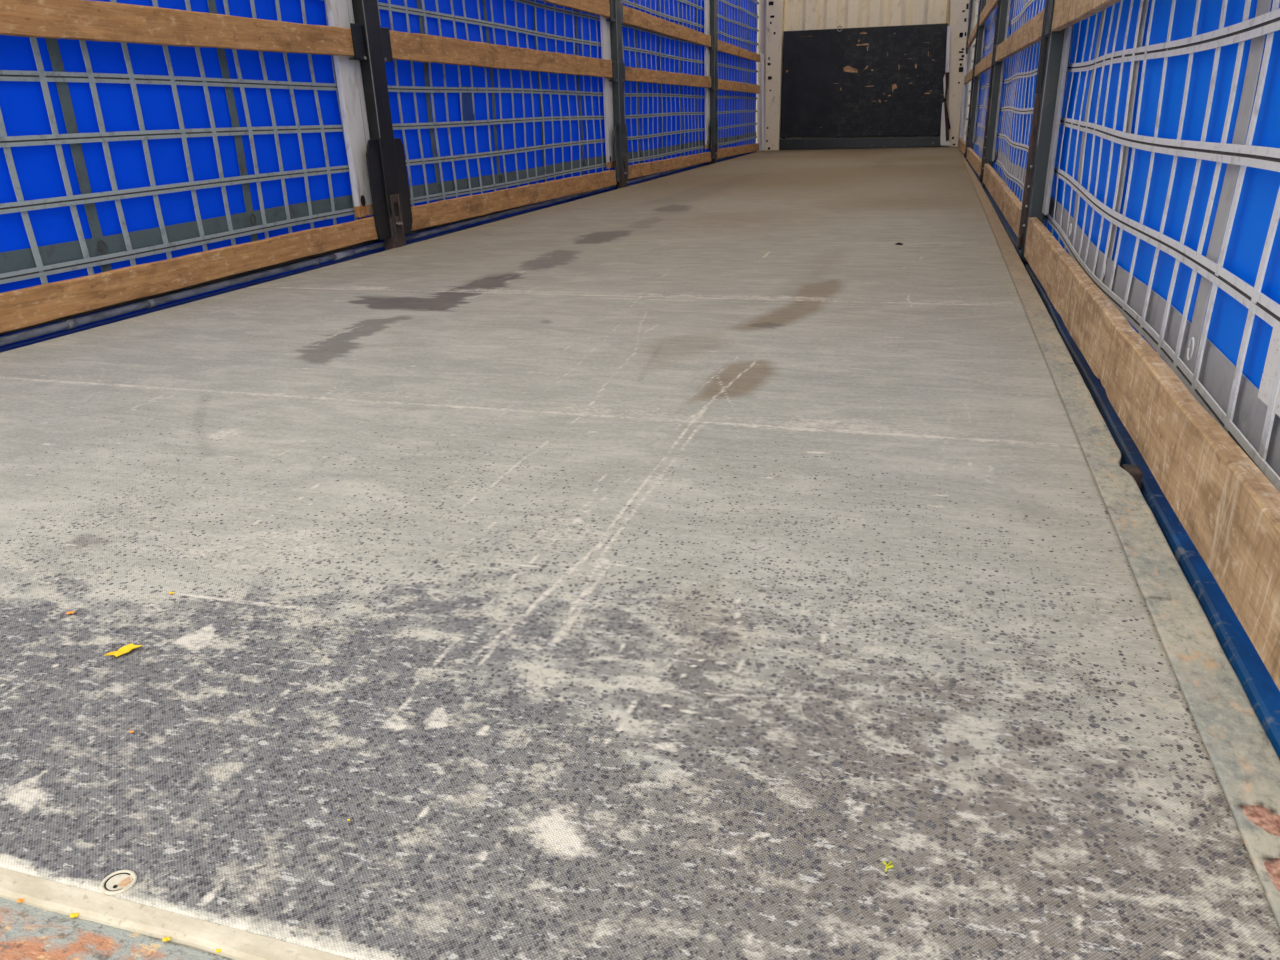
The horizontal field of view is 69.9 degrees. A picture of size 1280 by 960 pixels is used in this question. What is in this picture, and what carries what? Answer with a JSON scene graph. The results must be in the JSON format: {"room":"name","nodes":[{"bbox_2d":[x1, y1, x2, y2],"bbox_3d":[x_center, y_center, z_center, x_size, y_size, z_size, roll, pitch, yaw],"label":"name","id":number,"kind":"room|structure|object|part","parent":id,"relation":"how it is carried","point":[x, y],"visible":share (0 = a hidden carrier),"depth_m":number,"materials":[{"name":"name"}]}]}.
{"room":"truck trailer interior","nodes":[
{"label":"truck trailer interior","id":0,"kind":"room"},
{"bbox_2d":[0,147,1279,959],"bbox_3d":[0.979,-1.962,6.209,2.427,0.030,12.273,5,23,16],"label":"floor","id":1,"kind":"structure","parent":0,"point":[655,569],"depth_m":0.99,"materials":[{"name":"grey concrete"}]},
{"bbox_2d":[0,897,233,959],"bbox_3d":[-0.810,0.414,0.656,2.580,0.194,0.290,5,23,16],"label":"sill","id":2,"kind":"structure","parent":1,"relation":"attached to","point":[27,932],"depth_m":0.62,"materials":[{"name":"grey metal"}]},
{"bbox_2d":[70,913,78,917],"bbox_3d":[-0.392,0.302,0.635,0.006,0.002,0.004,5,23,16],"label":"fallen leaf","id":3,"kind":"object","parent":2,"relation":"on","point":[73,915],"visible":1,"depth_m":0.64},
{"bbox_2d":[162,937,170,941],"bbox_3d":[-0.318,0.308,0.614,0.006,0.002,0.004,5,23,16],"label":"fallen leaf","id":4,"kind":"object","parent":2,"relation":"on","point":[165,939],"visible":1,"depth_m":0.61,"materials":[{"name":"yellow plant"}]},
{"bbox_2d":[0,867,352,959],"bbox_3d":[-0.803,0.266,0.765,2.430,0.012,0.019,5,23,16],"label":"trim","id":5,"kind":"structure","parent":2,"relation":"on","point":[198,934],"depth_m":0.63,"materials":[{"name":"beige metal"}]},
{"bbox_2d":[100,870,136,894],"bbox_3d":[-0.373,0.288,0.656,0.025,0.003,0.022,5,23,16],"label":"fastener","id":6,"kind":"object","parent":1,"relation":"on","point":[121,881],"visible":1,"depth_m":0.66,"materials":[{"name":"beige metal"}]},
{"bbox_2d":[104,643,142,656],"bbox_3d":[-0.532,0.176,0.944,0.036,0.003,0.015,-16,26,-31],"label":"fallen leaf","id":7,"kind":"object","parent":1,"relation":"on","point":[129,647],"visible":1,"depth_m":0.94,"materials":[{"name":"yellow plant"}]},
{"bbox_2d":[765,0,783,150],"bbox_3d":[1.669,-5.384,11.432,0.204,2.398,0.136,5,23,16],"label":"post","id":8,"kind":"object","parent":1,"relation":"on","point":[774,9],"visible":1,"depth_m":11.48,"materials":[{"name":"white metal"}]},
{"bbox_2d":[761,54,764,149],"bbox_3d":[1.557,-4.778,11.608,0.066,1.126,0.030,5,23,16],"label":"rail","id":9,"kind":"object","parent":8,"relation":"attached to","point":[762,55],"visible":1,"depth_m":11.58,"materials":[{"name":"grey metal"}]},
{"bbox_2d":[779,132,942,149],"bbox_3d":[2.758,-4.262,11.525,2.012,0.176,0.036,5,23,16],"label":"kick plate","id":10,"kind":"object","parent":1,"relation":"on","point":[930,141],"visible":1,"depth_m":11.52,"materials":[{"name":"black metal"}]},
{"bbox_2d":[882,861,893,871],"bbox_3d":[0.175,0.272,0.645,0.008,0.003,0.008,-2,22,-1],"label":"plant sprig","id":11,"kind":"object","parent":1,"relation":"on","point":[888,865],"visible":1,"depth_m":0.65,"materials":[{"name":"yellow plant"}]},
{"bbox_2d":[945,0,969,146],"bbox_3d":[3.722,-5.209,10.821,0.285,2.398,0.154,5,23,16],"label":"post","id":12,"kind":"object","parent":1,"relation":"on","point":[959,9],"depth_m":10.85,"materials":[{"name":"white metal"}]},
{"bbox_2d":[940,72,950,144],"bbox_3d":[3.707,-4.468,11.044,0.158,0.822,0.030,5,23,16],"label":"strap","id":13,"kind":"object","parent":12,"relation":"attached to","point":[945,124],"visible":1,"depth_m":11.09,"materials":[{"name":"white plastic"}]},
{"bbox_3d":[3.638,-5.085,10.816,0.063,0.494,0.006,5,23,16],"label":"plastic strip","id":14,"kind":"part","parent":12,"relation":"part of","materials":[{"name":"white plastic"}]},
{"bbox_2d":[958,138,965,153],"bbox_3d":[3.533,-3.644,10.015,0.028,0.105,2.490,5,23,16],"label":"board","id":15,"kind":"object","parent":12,"relation":"attached to","point":[962,144],"visible":0.76,"depth_m":10.04,"materials":[{"name":"brown wood"}]},
{"bbox_2d":[960,54,967,137],"bbox_3d":[3.863,-4.575,10.936,0.057,0.926,0.030,5,23,16],"label":"rail","id":16,"kind":"object","parent":12,"relation":"attached to","point":[966,55],"visible":0.96,"depth_m":10.93,"materials":[{"name":"grey metal"}]},
{"bbox_2d":[958,147,1279,928],"bbox_3d":[2.152,-1.838,5.826,0.056,0.050,12.300,5,23,16],"label":"trim","id":17,"kind":"structure","parent":1,"relation":"attached to","point":[1245,763],"depth_m":0.92,"materials":[{"name":"beige metal"}]},
{"bbox_3d":[1.008,-1.889,6.269,2.540,0.110,12.343,5,23,16],"label":"trim","id":18,"kind":"structure","parent":1,"relation":"attached to","visible":0},
{"bbox_2d":[325,0,412,250],"bbox_3d":[-1.098,-2.040,3.509,0.091,2.550,0.341,5,23,16],"label":"post","id":19,"kind":"object","parent":18,"relation":"on","point":[376,159],"visible":0.93,"depth_m":3.70,"materials":[{"name":"black metal"}]},
{"bbox_2d":[0,0,353,55],"bbox_3d":[-1.552,-1.139,2.238,0.026,0.126,2.990,5,23,16],"label":"board","id":20,"kind":"object","parent":19,"relation":"attached to","point":[87,20],"visible":1,"depth_m":2.67,"materials":[{"name":"brown wood"}]},
{"bbox_2d":[0,216,377,332],"bbox_3d":[-1.531,-0.501,2.493,0.026,0.104,2.990,5,23,16],"label":"board","id":21,"kind":"object","parent":19,"relation":"attached to","point":[34,305],"visible":1,"depth_m":2.75,"materials":[{"name":"brown wood"}]},
{"bbox_3d":[-1.051,-1.227,3.857,0.008,0.390,0.290,5,23,16],"label":"sleeve plate","id":22,"kind":"part","parent":19,"relation":"part of","materials":[{"name":"black paint"}]},
{"bbox_2d":[389,30,612,77],"bbox_3d":[-0.626,-2.319,5.059,0.026,0.119,2.920,5,23,16],"label":"board","id":23,"kind":"object","parent":19,"relation":"attached to","point":[417,47],"visible":1,"depth_m":4.61,"materials":[{"name":"brown wood"}]},
{"bbox_2d":[411,170,616,230],"bbox_3d":[-0.604,-1.663,5.321,0.026,0.124,2.920,5,23,16],"label":"board","id":24,"kind":"object","parent":19,"relation":"attached to","point":[436,213],"visible":0.98,"depth_m":4.89,"materials":[{"name":"brown wood"}]},
{"bbox_2d":[540,0,609,17],"bbox_3d":[-0.638,-2.660,4.923,0.026,0.112,2.920,5,23,16],"label":"board","id":25,"kind":"object","parent":19,"relation":"attached to","point":[596,7],"visible":1,"depth_m":5.83,"materials":[{"name":"brown wood"}]},
{"bbox_2d":[0,151,756,352],"bbox_3d":[-0.256,-1.993,6.529,0.022,0.128,12.140,5,23,16],"label":"rail","id":26,"kind":"object","parent":18,"relation":"attached to","point":[154,309],"visible":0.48,"depth_m":3.16,"materials":[{"name":"blue metal"}]},
{"bbox_2d":[0,153,745,346],"bbox_3d":[-0.262,-2.073,6.492,0.027,0.046,11.950,5,23,16],"label":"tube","id":27,"kind":"object","parent":26,"relation":"on","point":[68,322],"visible":0.76,"depth_m":3.15,"materials":[{"name":"black paint"}]},
{"bbox_2d":[600,0,628,188],"bbox_3d":[-0.180,-3.192,6.310,0.091,2.550,0.341,5,23,16],"label":"post","id":28,"kind":"object","parent":18,"relation":"on","point":[616,137],"visible":0.95,"depth_m":6.46,"materials":[{"name":"grey metal"}]},
{"bbox_3d":[-0.133,-2.378,6.658,0.008,0.390,0.290,5,23,16],"label":"sleeve plate","id":29,"kind":"part","parent":28,"relation":"part of","materials":[{"name":"grey paint"}]},
{"bbox_2d":[628,152,710,178],"bbox_3d":[0.304,-2.796,8.094,0.026,0.115,2.840,5,23,16],"label":"board","id":30,"kind":"object","parent":28,"relation":"attached to","point":[642,169],"visible":0.99,"depth_m":7.82,"materials":[{"name":"brown wood"}]},
{"bbox_2d":[704,0,717,163],"bbox_3d":[0.716,-4.316,9.046,0.091,2.550,0.341,5,23,16],"label":"post","id":31,"kind":"object","parent":18,"relation":"on","point":[710,6],"visible":0.96,"depth_m":9.13,"materials":[{"name":"grey metal"}]},
{"bbox_2d":[623,5,710,46],"bbox_3d":[0.271,-3.787,7.698,0.026,0.131,2.840,5,23,16],"label":"board","id":32,"kind":"object","parent":31,"relation":"attached to","point":[633,17],"visible":0.98,"depth_m":7.38,"materials":[{"name":"brown wood"}]},
{"bbox_2d":[625,66,710,87],"bbox_3d":[0.283,-3.432,7.840,0.026,0.105,2.840,5,23,16],"label":"board","id":33,"kind":"object","parent":31,"relation":"attached to","point":[643,75],"visible":0.98,"depth_m":7.57,"materials":[{"name":"brown wood"}]},
{"bbox_3d":[0.763,-3.503,9.393,0.008,0.390,0.290,5,23,16],"label":"sleeve plate","id":34,"kind":"part","parent":31,"relation":"part of","materials":[{"name":"grey paint"}]},
{"bbox_2d":[717,143,758,158],"bbox_3d":[1.155,-3.847,10.694,0.026,0.124,2.520,5,23,16],"label":"board","id":35,"kind":"object","parent":31,"relation":"attached to","point":[730,151],"visible":0.98,"depth_m":10.57,"materials":[{"name":"brown wood"}]},
{"bbox_2d":[718,40,759,61],"bbox_3d":[1.122,-4.815,10.306,0.026,0.121,2.520,5,23,16],"label":"board","id":36,"kind":"object","parent":31,"relation":"attached to","point":[724,47],"visible":0.98,"depth_m":10.12,"materials":[{"name":"brown wood"}]},
{"bbox_2d":[718,79,759,93],"bbox_3d":[1.133,-4.477,10.441,0.026,0.118,2.520,5,23,16],"label":"board","id":37,"kind":"object","parent":31,"relation":"attached to","point":[722,84],"visible":0.98,"depth_m":10.31,"materials":[{"name":"brown wood"}]},
{"bbox_2d":[960,150,1279,758],"bbox_3d":[2.188,-1.785,5.814,0.096,0.124,12.140,5,23,16],"label":"rail","id":38,"kind":"object","parent":18,"relation":"attached to","point":[1262,692],"visible":0.34,"depth_m":1.14,"materials":[{"name":"metal"}]},
{"bbox_2d":[964,0,987,161],"bbox_3d":[3.107,-4.184,8.345,0.074,2.424,0.320,5,23,16],"label":"post","id":39,"kind":"object","parent":38,"relation":"attached to","point":[980,33],"visible":0.93,"depth_m":8.50,"materials":[{"name":"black metal"}]},
{"bbox_2d":[964,68,972,83],"bbox_3d":[3.511,-4.297,9.754,0.028,0.116,2.490,5,23,16],"label":"board","id":40,"kind":"object","parent":39,"relation":"attached to","point":[968,77],"visible":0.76,"depth_m":9.73,"materials":[{"name":"brown wood"}]},
{"bbox_2d":[967,23,976,47],"bbox_3d":[3.499,-4.663,9.607,0.028,0.125,2.490,5,23,16],"label":"board","id":41,"kind":"object","parent":39,"relation":"attached to","point":[972,37],"visible":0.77,"depth_m":9.62,"materials":[{"name":"brown wood"}]},
{"bbox_2d":[967,147,981,175],"bbox_3d":[2.722,-2.594,7.447,0.028,0.108,2.810,5,23,16],"label":"board","id":42,"kind":"object","parent":39,"relation":"attached to","point":[973,158],"visible":0.8,"depth_m":7.26,"materials":[{"name":"brown wood"}]},
{"bbox_2d":[979,0,1010,187],"bbox_3d":[2.248,-3.072,5.638,0.074,2.424,0.320,5,23,16],"label":"post","id":43,"kind":"object","parent":38,"relation":"attached to","point":[1003,6],"visible":0.95,"depth_m":5.82,"materials":[{"name":"black metal"}]},
{"bbox_2d":[974,50,992,76],"bbox_3d":[2.699,-3.253,7.184,0.028,0.102,2.810,5,23,16],"label":"board","id":44,"kind":"object","parent":43,"relation":"attached to","point":[984,64],"visible":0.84,"depth_m":7.00,"materials":[{"name":"brown wood"}]},
{"bbox_2d":[979,0,997,25],"bbox_3d":[2.687,-3.631,7.032,0.028,0.124,2.810,5,23,16],"label":"board","id":45,"kind":"object","parent":43,"relation":"attached to","point":[990,5],"visible":0.96,"depth_m":7.17,"materials":[{"name":"brown wood"}]},
{"bbox_2d":[983,163,1021,236],"bbox_3d":[1.835,-1.469,4.675,0.028,0.117,2.950,5,23,16],"label":"board","id":46,"kind":"object","parent":43,"relation":"attached to","point":[1009,204],"visible":0.93,"depth_m":4.24,"materials":[{"name":"brown wood"}]},
{"bbox_2d":[995,9,1043,61],"bbox_3d":[1.814,-2.111,4.418,0.028,0.118,2.950,5,23,16],"label":"board","id":47,"kind":"object","parent":43,"relation":"attached to","point":[1029,34],"visible":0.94,"depth_m":3.95,"materials":[{"name":"brown wood"}]},
{"bbox_2d":[1017,0,1072,261],"bbox_3d":[1.332,-1.907,2.802,0.074,2.424,0.320,5,23,16],"label":"post","id":48,"kind":"object","parent":38,"relation":"attached to","point":[1055,45],"visible":0.95,"depth_m":3.04,"materials":[{"name":"black metal"}]},
{"bbox_3d":[1.349,-0.847,3.258,0.020,0.053,0.039,5,23,16],"label":"latch handle","id":49,"kind":"part","parent":48,"relation":"part of","materials":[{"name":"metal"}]},
{"bbox_2d":[1051,0,1120,30],"bbox_3d":[0.879,-0.903,1.555,0.029,0.147,3.020,5,23,16],"label":"board","id":50,"kind":"object","parent":48,"relation":"attached to","point":[1066,13],"visible":1,"depth_m":2.44,"materials":[{"name":"brown wood"}]},
{"bbox_2d":[1024,217,1279,690],"bbox_3d":[0.900,-0.288,1.801,0.029,0.142,3.020,5,23,16],"label":"board","id":51,"kind":"object","parent":48,"relation":"attached to","point":[1228,508],"visible":1,"depth_m":1.11,"materials":[{"name":"brown wood"}]},
{"bbox_2d":[756,0,977,151],"bbox_3d":[2.760,-5.288,11.237,2.740,2.700,0.017,5,23,16],"label":"wall","id":52,"kind":"structure","parent":0,"point":[760,8],"depth_m":11.47,"materials":[{"name":"white metal"}]},
{"bbox_2d":[764,0,972,74],"bbox_3d":[2.711,-5.784,10.999,2.440,1.600,0.054,5,23,16],"label":"wall","id":53,"kind":"structure","parent":0,"point":[798,15],"depth_m":11.07,"materials":[{"name":"beige metal"}]},
{"bbox_2d":[780,23,947,136],"bbox_3d":[2.738,-4.898,11.287,1.995,1.287,0.040,5,23,16],"label":"plywood panel","id":54,"kind":"object","parent":53,"relation":"attached to","point":[884,80],"visible":1,"depth_m":11.28,"materials":[{"name":"wood"}]},
{"bbox_3d":[0.932,-4.303,5.286,2.720,0.004,12.370,5,23,16],"label":"ceiling","id":55,"kind":"structure","parent":0,"visible":0},
{"bbox_3d":[-0.339,-4.365,5.677,0.080,0.088,12.370,5,23,16],"label":"trim","id":56,"kind":"structure","parent":55,"relation":"attached to","visible":0},
{"bbox_2d":[0,35,373,292],"bbox_3d":[-1.399,-1.078,2.988,0.031,0.616,1.734,5,23,16],"label":"curtain","id":57,"kind":"object","parent":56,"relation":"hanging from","point":[116,154],"depth_m":2.77,"materials":[{"name":"blue fabric"}]},
{"bbox_2d":[378,0,601,58],"bbox_3d":[-0.689,-2.503,5.002,0.031,0.265,2.803,5,23,16],"label":"curtain","id":58,"kind":"object","parent":56,"relation":"hanging from","point":[539,25],"depth_m":4.89,"materials":[{"name":"blue fabric"}]},
{"bbox_2d":[385,60,615,205],"bbox_3d":[-0.641,-2.028,5.299,0.031,0.624,3.013,5,23,16],"label":"curtain","id":59,"kind":"object","parent":56,"relation":"hanging from","point":[463,130],"depth_m":4.83,"materials":[{"name":"blue fabric"}]},
{"bbox_2d":[623,81,709,165],"bbox_3d":[0.283,-3.172,8.125,0.031,0.615,2.841,5,23,16],"label":"curtain","id":60,"kind":"object","parent":56,"relation":"hanging from","point":[663,121],"depth_m":7.87,"materials":[{"name":"blue fabric"}]},
{"bbox_3d":[2.206,-4.152,4.931,0.080,0.088,12.370,5,23,16],"label":"trim","id":61,"kind":"structure","parent":55,"relation":"attached to","visible":0},
{"bbox_2d":[965,0,1279,491],"bbox_3d":[2.216,-2.907,5.411,0.059,2.720,12.300,5,23,16],"label":"curtain","id":62,"kind":"object","parent":61,"relation":"hanging from","point":[1165,192],"visible":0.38,"depth_m":1.56,"materials":[{"name":"blue fabric"}]}
]}

